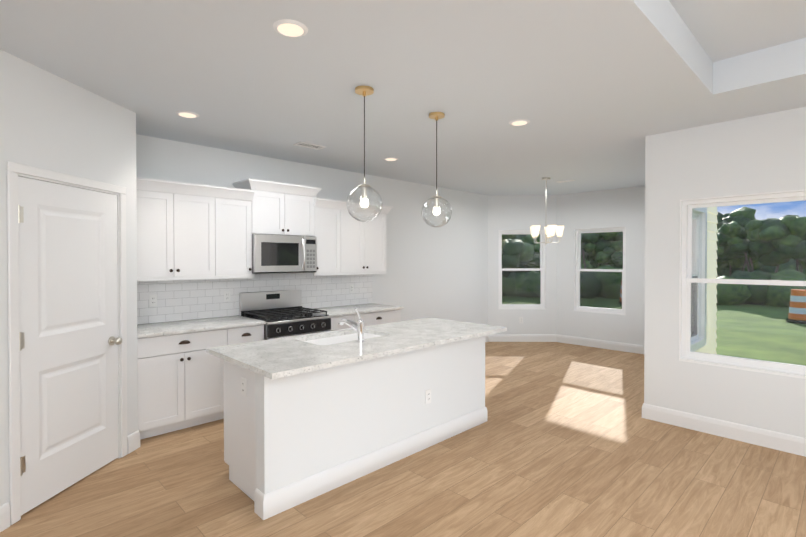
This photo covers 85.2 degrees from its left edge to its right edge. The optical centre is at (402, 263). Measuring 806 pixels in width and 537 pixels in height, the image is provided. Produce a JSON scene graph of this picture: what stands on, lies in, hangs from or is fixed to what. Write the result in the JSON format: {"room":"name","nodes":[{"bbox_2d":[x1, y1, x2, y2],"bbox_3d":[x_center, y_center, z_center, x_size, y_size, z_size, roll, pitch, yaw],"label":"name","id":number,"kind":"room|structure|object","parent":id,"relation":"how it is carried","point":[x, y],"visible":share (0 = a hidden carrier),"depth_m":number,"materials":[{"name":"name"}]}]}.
{"room":"kitchen","nodes":[
{"label":"kitchen","id":0,"kind":"room"},
{"bbox_2d":[0,49,137,505],"bbox_3d":[-2.340,-0.001,2.576,0.150,3.020,2.000,0,1,6],"label":"wall","id":1,"kind":"structure","parent":0,"point":[51,121],"depth_m":2.86,"materials":[{"name":"white paint"}]},
{"bbox_2d":[0,502,9,531],"bbox_3d":[-2.975,1.451,1.403,2.584,0.140,0.617,-1,1,-44],"label":"baseboard","id":2,"kind":"structure","parent":1,"relation":"attached to","point":[4,516],"depth_m":2.49,"materials":[{"name":"white wood"}]},
{"bbox_2d":[7,161,126,524],"bbox_3d":[-2.291,0.458,2.983,0.166,2.096,0.922,0,1,6],"label":"door frame","id":3,"kind":"structure","parent":1,"relation":"attached to","point":[15,171],"depth_m":2.56,"materials":[{"name":"white wood"}]},
{"bbox_2d":[18,176,122,514],"bbox_3d":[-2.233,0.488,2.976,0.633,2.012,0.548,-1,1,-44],"label":"pantry door","id":4,"kind":"structure","parent":1,"relation":"in","point":[70,340],"depth_m":2.91,"materials":[{"name":"white wood"}]},
{"bbox_2d":[127,430,139,453],"bbox_3d":[-2.189,1.430,3.545,0.112,0.140,0.173,-1,1,-44],"label":"baseboard","id":5,"kind":"structure","parent":1,"relation":"attached to","point":[133,441],"depth_m":3.50,"materials":[{"name":"white wood"}]},
{"bbox_2d":[136,134,487,324],"bbox_3d":[-0.613,-0.035,6.127,6.100,3.020,0.150,-1,1,-44],"label":"wall","id":6,"kind":"structure","parent":0,"point":[438,272],"depth_m":6.65,"materials":[{"name":"white paint"}]},
{"bbox_2d":[136,189,223,280],"bbox_3d":[-2.224,-0.264,4.213,0.817,0.775,0.337,-1,1,-44],"label":"upper cabinet","id":7,"kind":"object","parent":6,"relation":"attached to","point":[187,235],"depth_m":4.10,"materials":[{"name":"white wood"}]},
{"bbox_2d":[224,197,251,276],"bbox_3d":[-1.860,-0.267,4.567,0.439,0.775,0.337,-1,1,-44],"label":"upper cabinet","id":8,"kind":"object","parent":6,"relation":"attached to","point":[238,212],"depth_m":4.50,"materials":[{"name":"white wood"}]},
{"bbox_2d":[137,273,371,323],"bbox_3d":[-1.535,0.342,5.122,3.068,0.454,0.008,-1,1,-44],"label":"tile backsplash","id":9,"kind":"structure","parent":6,"relation":"attached to","point":[178,300],"depth_m":4.77,"materials":[{"name":"white tile"}]},
{"bbox_2d":[149,294,156,306],"bbox_3d":[-2.422,0.358,4.248,0.070,0.114,0.008,-1,1,-44],"label":"outlet","id":10,"kind":"object","parent":9,"relation":"attached to","point":[152,300],"visible":1,"depth_m":4.25,"materials":[{"name":"white plastic"}]},
{"bbox_2d":[224,291,229,301],"bbox_3d":[-1.906,0.354,4.750,0.070,0.114,0.008,-1,1,-44],"label":"outlet","id":11,"kind":"object","parent":9,"relation":"attached to","point":[226,295],"visible":1,"depth_m":4.74,"materials":[{"name":"white plastic"}]},
{"bbox_2d":[236,178,315,235],"bbox_3d":[-1.430,-0.601,4.982,0.761,0.565,0.337,-1,1,-44],"label":"upper cabinet","id":12,"kind":"object","parent":6,"relation":"attached to","point":[279,213],"depth_m":4.81,"materials":[{"name":"white wood"}]},
{"bbox_2d":[252,234,316,273],"bbox_3d":[-1.385,-0.106,4.941,0.756,0.415,0.463,-1,1,-44],"label":"over-the-range microwave","id":13,"kind":"object","parent":12,"relation":"attached to","point":[282,254],"visible":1,"depth_m":4.79,"materials":[{"name":"silver metal"}]},
{"bbox_2d":[301,197,347,272],"bbox_3d":[-1.000,-0.328,5.404,0.440,0.880,0.337,-1,1,-44],"label":"upper cabinet","id":14,"kind":"object","parent":6,"relation":"attached to","point":[330,226],"depth_m":5.29,"materials":[{"name":"white wood"}]},
{"bbox_2d":[348,201,387,272],"bbox_3d":[-0.634,-0.331,5.759,0.820,0.880,0.337,-1,1,-44],"label":"upper cabinet","id":15,"kind":"object","parent":6,"relation":"attached to","point":[366,240],"depth_m":5.68,"materials":[{"name":"white wood"}]},
{"bbox_2d":[0,342,805,536],"bbox_3d":[1.683,1.574,2.062,10.480,0.120,9.200,-1,1,-44],"label":"floor","id":16,"kind":"structure","parent":0,"point":[566,440],"depth_m":3.00,"materials":[{"name":"brown wood"}]},
{"bbox_2d":[137,315,265,439],"bbox_3d":[-2.002,1.035,4.224,1.134,0.913,0.648,-1,1,-44],"label":"base cabinet","id":17,"kind":"object","parent":16,"relation":"on","point":[180,372],"visible":0.6,"depth_m":3.90,"materials":[{"name":"white wood"}]},
{"bbox_2d":[239,289,330,339],"bbox_3d":[-1.286,0.903,4.849,0.758,1.161,0.731,-1,1,-44],"label":"range","id":18,"kind":"object","parent":16,"relation":"on","point":[282,313],"visible":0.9,"depth_m":4.82,"materials":[{"name":"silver metal"}]},
{"bbox_2d":[218,337,486,519],"bbox_3d":[-0.256,1.058,3.612,2.262,0.884,0.705,-1,1,-44],"label":"kitchen island","id":19,"kind":"object","parent":16,"relation":"on","point":[310,416],"depth_m":3.02,"materials":[{"name":"white paint"}]},
{"bbox_2d":[241,377,245,396],"bbox_3d":[-1.042,0.807,2.863,0.008,0.114,0.070,-1,1,-44],"label":"outlet","id":20,"kind":"object","parent":19,"relation":"attached to","point":[243,386],"visible":1,"depth_m":2.86,"materials":[{"name":"white plastic"}]},
{"bbox_2d":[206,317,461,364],"bbox_3d":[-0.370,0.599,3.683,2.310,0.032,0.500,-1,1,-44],"label":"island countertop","id":21,"kind":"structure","parent":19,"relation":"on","point":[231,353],"depth_m":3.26,"materials":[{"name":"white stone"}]},
{"bbox_2d":[339,308,364,341],"bbox_3d":[-0.406,0.458,3.365,0.090,0.256,0.288,-1,1,-44],"label":"faucet","id":22,"kind":"object","parent":21,"relation":"on","point":[358,326],"visible":1,"depth_m":3.28,"materials":[{"name":"silver metal"}]},
{"bbox_2d":[238,322,505,380],"bbox_3d":[-0.038,0.618,3.343,2.312,0.063,0.450,-1,1,-44],"label":"island countertop","id":23,"kind":"structure","parent":19,"relation":"on","point":[293,362],"depth_m":3.01,"materials":[{"name":"white stone"}]},
{"bbox_2d":[302,329,385,344],"bbox_3d":[-0.472,0.711,3.523,0.724,0.212,0.434,-1,1,-44],"label":"sink","id":24,"kind":"object","parent":23,"relation":"in","point":[334,338],"depth_m":3.60,"materials":[{"name":"white ceramic"}]},
{"bbox_2d":[425,389,430,403],"bbox_3d":[0.208,1.090,3.588,0.070,0.114,0.008,-1,1,-44],"label":"outlet","id":25,"kind":"object","parent":19,"relation":"attached to","point":[427,396],"visible":1,"depth_m":3.58,"materials":[{"name":"white plastic"}]},
{"bbox_2d":[304,303,403,330],"bbox_3d":[-0.629,1.022,5.561,1.167,0.913,0.648,-1,1,-44],"label":"base cabinet","id":26,"kind":"object","parent":16,"relation":"on","point":[372,314],"visible":0.19,"depth_m":5.41,"materials":[{"name":"white wood"}]},
{"bbox_2d":[0,0,805,195],"bbox_3d":[1.686,-1.458,2.245,10.780,0.500,9.500,-1,1,-44],"label":"ceiling","id":27,"kind":"structure","parent":0,"point":[594,92],"depth_m":2.87,"materials":[{"name":"white paint"}]},
{"bbox_2d":[175,111,198,117],"bbox_3d":[-1.761,-1.215,3.582,0.176,0.009,0.176,-1,1,-44],"label":"recessed light","id":28,"kind":"object","parent":27,"relation":"in","point":[187,114],"visible":0.98,"depth_m":3.58,"materials":[{"name":"white plastic"}]},
{"bbox_2d":[273,19,307,36],"bbox_3d":[-0.577,-1.202,2.250,0.176,0.009,0.176,-1,1,-44],"label":"recessed light","id":29,"kind":"object","parent":27,"relation":"in","point":[289,28],"visible":1,"depth_m":2.24,"materials":[{"name":"white plastic"}]},
{"bbox_2d":[293,141,325,149],"bbox_3d":[-0.970,-1.225,4.561,0.300,0.008,0.150,-1,1,-44],"label":"ceiling vent","id":30,"kind":"object","parent":27,"relation":"in","point":[310,145],"visible":1,"depth_m":4.55,"materials":[{"name":"white metal"}]},
{"bbox_2d":[346,86,381,221],"bbox_3d":[-0.269,-0.752,3.057,0.250,0.924,0.250,-1,1,-44],"label":"pendant light","id":31,"kind":"object","parent":27,"relation":"hanging from","point":[364,91],"visible":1,"depth_m":3.04,"materials":[{"name":"clear glass"}]},
{"bbox_2d":[384,157,397,160],"bbox_3d":[-0.141,-1.230,5.172,0.176,0.009,0.176,-1,1,-44],"label":"recessed light","id":32,"kind":"object","parent":27,"relation":"in","point":[390,159],"visible":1,"depth_m":5.17,"materials":[{"name":"white plastic"}]},
{"bbox_2d":[421,112,451,226],"bbox_3d":[0.276,-0.757,3.587,0.250,0.924,0.250,-1,1,-44],"label":"pendant light","id":33,"kind":"object","parent":27,"relation":"hanging from","point":[436,116],"visible":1,"depth_m":3.57,"materials":[{"name":"clear glass"}]},
{"bbox_2d":[509,119,529,125],"bbox_3d":[1.007,-1.217,3.792,0.176,0.009,0.176,-1,1,-44],"label":"recessed light","id":34,"kind":"object","parent":27,"relation":"in","point":[519,122],"visible":0.98,"depth_m":3.79,"materials":[{"name":"white plastic"}]},
{"bbox_2d":[530,177,563,243],"bbox_3d":[2.070,-0.762,6.390,0.485,0.971,0.469,-1,1,-44],"label":"chandelier","id":35,"kind":"object","parent":27,"relation":"hanging from","point":[550,230],"visible":1,"depth_m":6.30,"materials":[{"name":"white glass"}]},
{"bbox_2d":[488,195,556,333],"bbox_3d":[2.220,-0.055,8.225,1.393,3.020,0.150,0,1,1],"label":"wall","id":36,"kind":"structure","parent":0,"point":[516,212],"depth_m":8.15,"materials":[{"name":"white paint"}]},
{"bbox_2d":[498,230,545,308],"bbox_3d":[2.220,0.115,8.215,0.878,1.478,0.123,0,1,1],"label":"nook window","id":37,"kind":"structure","parent":36,"relation":"in","point":[541,270],"depth_m":8.21,"materials":[{"name":"white plastic"}]},
{"bbox_2d":[556,186,644,344],"bbox_3d":[3.446,-0.049,7.641,0.150,3.020,1.660,-1,1,-44],"label":"wall","id":38,"kind":"structure","parent":0,"point":[622,207],"depth_m":7.51,"materials":[{"name":"white paint"}]},
{"bbox_2d":[574,227,625,314],"bbox_3d":[3.438,0.121,7.635,0.123,1.478,0.878,-1,1,-44],"label":"nook window","id":39,"kind":"structure","parent":38,"relation":"in","point":[578,269],"depth_m":7.69,"materials":[{"name":"clear glass"}]},
{"bbox_2d":[644,133,701,406],"bbox_3d":[3.197,-0.024,4.965,2.260,3.020,0.150,-1,1,-44],"label":"wall","id":40,"kind":"structure","parent":0,"point":[653,268],"depth_m":4.18,"materials":[{"name":"white paint"}]},
{"bbox_2d":[691,212,699,340],"bbox_3d":[3.168,0.147,4.954,0.878,1.478,0.123,-1,1,-44],"label":"nook window","id":41,"kind":"structure","parent":40,"relation":"in","point":[695,287],"depth_m":5.19,"materials":[{"name":"white plastic"}]},
{"bbox_2d":[691,207,717,353],"bbox_3d":[3.330,0.127,4.966,2.150,3.320,0.035,-1,1,-44],"label":"wall","id":42,"kind":"structure","parent":40,"relation":"attached to","point":[707,243],"depth_m":5.40,"materials":[{"name":"beige paint"}]},
{"bbox_2d":[661,107,805,437],"bbox_3d":[4.432,0.003,2.183,0.150,3.020,5.560,-1,1,-44],"label":"wall","id":43,"kind":"structure","parent":0,"point":[764,153],"depth_m":3.77,"materials":[{"name":"white paint"}]},
{"bbox_2d":[485,334,805,456],"bbox_3d":[3.964,1.423,4.350,3.718,0.140,8.800,-1,1,-44],"label":"baseboard","id":44,"kind":"structure","parent":43,"relation":"attached to","point":[792,444],"depth_m":3.96,"materials":[{"name":"white wood"}]},
{"bbox_2d":[679,189,805,378],"bbox_3d":[3.050,0.160,3.588,0.123,1.478,1.338,-1,1,-44],"label":"living room window","id":45,"kind":"structure","parent":43,"relation":"in","point":[686,280],"depth_m":3.82,"materials":[{"name":"clear glass"}]},
{"label":"outside","id":46,"kind":"structure","parent":0,"visible":0},
{"bbox_2d":[502,207,805,365],"bbox_3d":[11.179,-0.866,31.584,180.000,6.184,150.000,-1,1,-44],"label":"landscape","id":47,"kind":"structure","parent":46,"point":[607,260],"depth_m":18.27,"materials":[{"name":"green plant"}]}
]}

